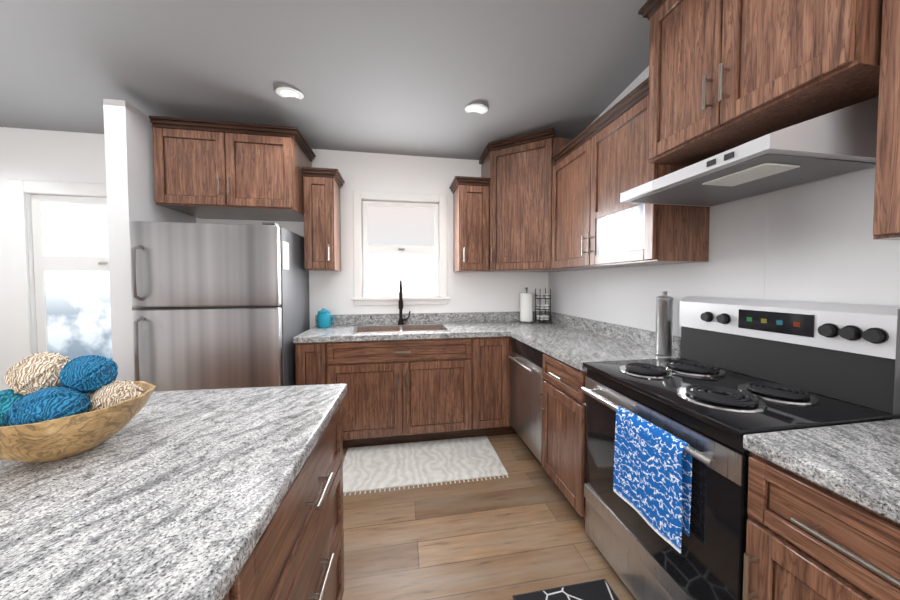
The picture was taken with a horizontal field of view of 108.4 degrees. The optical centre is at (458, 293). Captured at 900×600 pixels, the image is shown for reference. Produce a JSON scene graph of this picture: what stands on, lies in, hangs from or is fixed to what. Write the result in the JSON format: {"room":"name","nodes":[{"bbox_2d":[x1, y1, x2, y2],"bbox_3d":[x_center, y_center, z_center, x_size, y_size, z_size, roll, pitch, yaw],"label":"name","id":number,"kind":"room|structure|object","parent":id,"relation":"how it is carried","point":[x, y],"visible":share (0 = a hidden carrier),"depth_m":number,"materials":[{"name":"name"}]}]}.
{"room":"kitchen","nodes":[
{"label":"kitchen","id":0,"kind":"room"},
{"bbox_2d":[0,127,547,390],"bbox_3d":[-1.665,-0.337,3.014,5.290,3.100,0.120,0,2,-10],"label":"wall","id":1,"kind":"structure","parent":0,"point":[45,155],"depth_m":3.05,"materials":[{"name":"white paint"}]},
{"bbox_2d":[8,179,112,362],"bbox_3d":[-2.997,-0.068,2.730,1.215,1.680,0.116,0,2,-10],"label":"window","id":2,"kind":"structure","parent":1,"relation":"in","point":[71,274],"depth_m":2.70,"materials":[{"name":"white"}]},
{"bbox_2d":[149,115,315,221],"bbox_3d":[-1.728,-0.945,2.619,0.962,0.602,0.586,0,2,-10],"label":"upper cabinet","id":3,"kind":"object","parent":1,"relation":"attached to","point":[207,169],"visible":1,"depth_m":2.38,"materials":[{"name":"brown wood"}]},
{"bbox_2d":[301,167,344,270],"bbox_3d":[-1.171,-0.618,2.838,0.280,0.832,0.376,0,2,-10],"label":"upper cabinet","id":4,"kind":"object","parent":1,"relation":"attached to","point":[322,219],"visible":1,"depth_m":2.70,"materials":[{"name":"brown wood"}]},
{"bbox_2d":[351,190,449,305],"bbox_3d":[-0.560,-0.427,3.164,0.930,1.080,0.116,0,2,-10],"label":"window","id":5,"kind":"structure","parent":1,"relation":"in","point":[400,239],"depth_m":3.18,"materials":[{"name":"white"}]},
{"bbox_2d":[449,176,490,271],"bbox_3d":[0.095,-0.625,3.070,0.322,0.832,0.376,0,2,-10],"label":"upper cabinet","id":6,"kind":"object","parent":1,"relation":"attached to","point":[470,224],"visible":1,"depth_m":2.94,"materials":[{"name":"brown wood"}]},
{"bbox_2d":[479,127,575,271],"bbox_3d":[0.637,-0.777,2.983,0.759,1.142,0.733,0,2,-10],"label":"upper cabinet","id":7,"kind":"object","parent":1,"relation":"attached to","point":[517,170],"visible":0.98,"depth_m":2.80,"materials":[{"name":"brown wood"}]},
{"bbox_2d":[0,0,649,159],"bbox_3d":[-1.059,-1.460,-0.336,5.530,0.513,6.850,0,2,-10],"label":"ceiling","id":8,"kind":"structure","parent":0,"point":[409,77],"depth_m":1.99,"materials":[{"name":"grey paint"}]},
{"bbox_2d":[275,87,303,98],"bbox_3d":[-1.164,-1.371,2.232,0.176,0.026,0.175,0,2,-10],"label":"recessed light","id":9,"kind":"object","parent":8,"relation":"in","point":[284,92],"visible":0.98,"depth_m":2.21,"materials":[{"name":"white plastic"}]},
{"bbox_2d":[465,104,487,113],"bbox_3d":[0.132,-1.381,2.440,0.176,0.026,0.175,0,2,-10],"label":"recessed light","id":10,"kind":"object","parent":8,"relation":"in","point":[481,109],"visible":0.98,"depth_m":2.42,"materials":[{"name":"white plastic"}]},
{"bbox_2d":[342,434,635,599],"bbox_3d":[-1.059,1.373,-0.241,5.530,0.100,6.850,0,2,-10],"label":"floor","id":11,"kind":"structure","parent":0,"point":[520,529],"depth_m":1.65,"materials":[{"name":"brown wood"}]},
{"bbox_2d":[103,99,195,380],"bbox_3d":[-2.283,-0.014,2.484,0.120,2.490,0.720,0,2,-10],"label":"wall","id":12,"kind":"structure","parent":11,"relation":"on","point":[129,160],"depth_m":2.13,"materials":[{"name":"white paint"}]},
{"bbox_2d":[129,221,309,391],"bbox_3d":[-1.737,0.367,2.517,0.882,1.725,0.837,0,2,-10],"label":"fridge","id":13,"kind":"object","parent":11,"relation":"on","point":[223,306],"visible":0.58,"depth_m":2.17,"materials":[{"name":"grey metal"}]},
{"bbox_2d":[248,392,346,599],"bbox_3d":[-1.311,0.855,0.728,1.936,0.870,0.956,0,2,-10],"label":"kitchen island","id":14,"kind":"object","parent":11,"relation":"on","point":[306,561],"depth_m":0.91,"materials":[{"name":"brown wood"}]},
{"bbox_2d":[0,384,346,599],"bbox_3d":[-1.333,0.401,0.715,1.953,0.040,0.996,0,2,-10],"label":"island countertop","id":15,"kind":"structure","parent":14,"relation":"on","point":[189,500],"depth_m":0.61,"materials":[{"name":"grey stone"}]},
{"bbox_2d":[0,352,155,462],"bbox_3d":[-0.939,0.258,0.776,0.314,0.238,0.317,0,2,-10],"label":"decorative bowl","id":16,"kind":"object","parent":15,"relation":"on","point":[55,406],"visible":1,"depth_m":0.73,"materials":[{"name":"brown wood"}]},
{"bbox_2d":[343,436,507,495],"bbox_3d":[-0.268,1.229,2.374,1.130,0.010,0.585,0,2,-10],"label":"area rug","id":17,"kind":"object","parent":11,"relation":"on","point":[380,467],"visible":0.85,"depth_m":2.32,"materials":[{"name":"white fabric"}]},
{"bbox_2d":[293,311,565,448],"bbox_3d":[-0.133,0.712,2.916,2.316,1.010,0.686,0,2,-10],"label":"base cabinet","id":18,"kind":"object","parent":11,"relation":"on","point":[417,377],"depth_m":2.59,"materials":[{"name":"brown wood"}]},
{"bbox_2d":[317,308,334,327],"bbox_3d":[-1.196,0.219,2.915,0.148,0.172,0.116,0,2,-10],"label":"canister","id":19,"kind":"object","parent":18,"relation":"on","point":[324,316],"visible":1,"depth_m":2.87,"materials":[{"name":"teal ceramic"}]},
{"bbox_2d":[398,278,410,324],"bbox_3d":[-0.506,0.081,2.998,0.121,0.443,0.241,0,2,-10],"label":"faucet","id":20,"kind":"object","parent":18,"relation":"on","point":[401,320],"visible":1,"depth_m":2.90,"materials":[{"name":"black metal"}]},
{"bbox_2d":[519,287,533,322],"bbox_3d":[0.677,0.117,3.255,0.150,0.352,0.150,0,2,-10],"label":"paper towel","id":21,"kind":"object","parent":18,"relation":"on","point":[526,307],"visible":1,"depth_m":3.20,"materials":[{"name":"white paper"}]},
{"bbox_2d":[535,288,550,322],"bbox_3d":[0.843,0.123,3.265,0.124,0.340,0.124,0,2,-10],"label":"rack","id":22,"kind":"object","parent":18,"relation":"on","point":[545,307],"visible":1,"depth_m":3.23,"materials":[{"name":"black metal"}]},
{"bbox_2d":[508,337,549,476],"bbox_3d":[0.773,0.796,2.471,0.682,0.861,0.606,0,2,-10],"label":"dishwasher","id":23,"kind":"object","parent":11,"relation":"on","point":[527,378],"visible":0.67,"depth_m":2.36,"materials":[{"name":"silver metal"}]},
{"bbox_2d":[512,579,618,599],"bbox_3d":[0.494,1.273,1.073,0.430,0.012,0.660,0,2,-10],"label":"door mat","id":24,"kind":"object","parent":11,"relation":"on","point":[601,589],"visible":1,"depth_m":1.36,"materials":[{"name":"black"}]},
{"bbox_2d":[509,315,691,520],"bbox_3d":[0.834,0.735,2.211,0.666,1.010,1.050,0,2,-10],"label":"base cabinet","id":25,"kind":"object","parent":11,"relation":"on","point":[567,342],"depth_m":1.95,"materials":[{"name":"brown wood"}]},
{"bbox_2d":[655,291,673,355],"bbox_3d":[1.145,0.164,1.811,0.084,0.356,0.084,0,2,-10],"label":"steel canister","id":26,"kind":"object","parent":25,"relation":"on","point":[664,323],"visible":1,"depth_m":1.78,"materials":[{"name":"silver metal"}]},
{"bbox_2d":[581,296,899,599],"bbox_3d":[0.981,0.651,1.309,0.698,1.240,0.760,0,2,-10],"label":"range","id":27,"kind":"object","parent":11,"relation":"on","point":[667,455],"visible":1,"depth_m":1.13,"materials":[{"name":"silver metal"}]},
{"bbox_2d":[743,419,899,599],"bbox_3d":[1.286,0.820,-0.292,0.681,1.010,2.500,0,2,-10],"label":"base cabinet","id":28,"kind":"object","parent":11,"relation":"on","point":[823,512],"depth_m":0.74,"materials":[{"name":"brown wood"}]},
{"bbox_2d":[548,66,899,415],"bbox_3d":[1.600,-0.242,0.192,0.122,3.100,6.850,0,2,-10],"label":"wall","id":29,"kind":"structure","parent":0,"point":[815,241],"depth_m":1.37,"materials":[{"name":"white paint"}]},
{"bbox_2d":[551,77,709,269],"bbox_3d":[0.995,-0.629,2.147,0.356,0.902,1.103,0,2,-10],"label":"upper cabinet","id":30,"kind":"object","parent":29,"relation":"attached to","point":[601,165],"visible":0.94,"depth_m":1.88,"materials":[{"name":"brown wood"}]},
{"bbox_2d":[620,96,878,206],"bbox_3d":[1.075,-0.514,1.276,0.515,0.201,0.635,0,2,-10],"label":"range hood","id":31,"kind":"object","parent":29,"relation":"attached to","point":[842,141],"visible":0.96,"depth_m":1.04,"materials":[{"name":"silver metal"}]},
{"bbox_2d":[638,0,882,165],"bbox_3d":[1.128,-0.989,1.245,0.416,0.742,0.771,0,2,-10],"label":"upper cabinet","id":32,"kind":"object","parent":29,"relation":"attached to","point":[725,75],"visible":1,"depth_m":1.14,"materials":[{"name":"brown wood"}]},
{"bbox_2d":[873,0,899,239],"bbox_3d":[1.362,-0.706,0.260,0.313,1.162,1.260,0,2,-10],"label":"upper cabinet","id":33,"kind":"object","parent":29,"relation":"attached to","point":[886,220],"visible":1,"depth_m":0.82,"materials":[{"name":"brown wood"}]}
]}

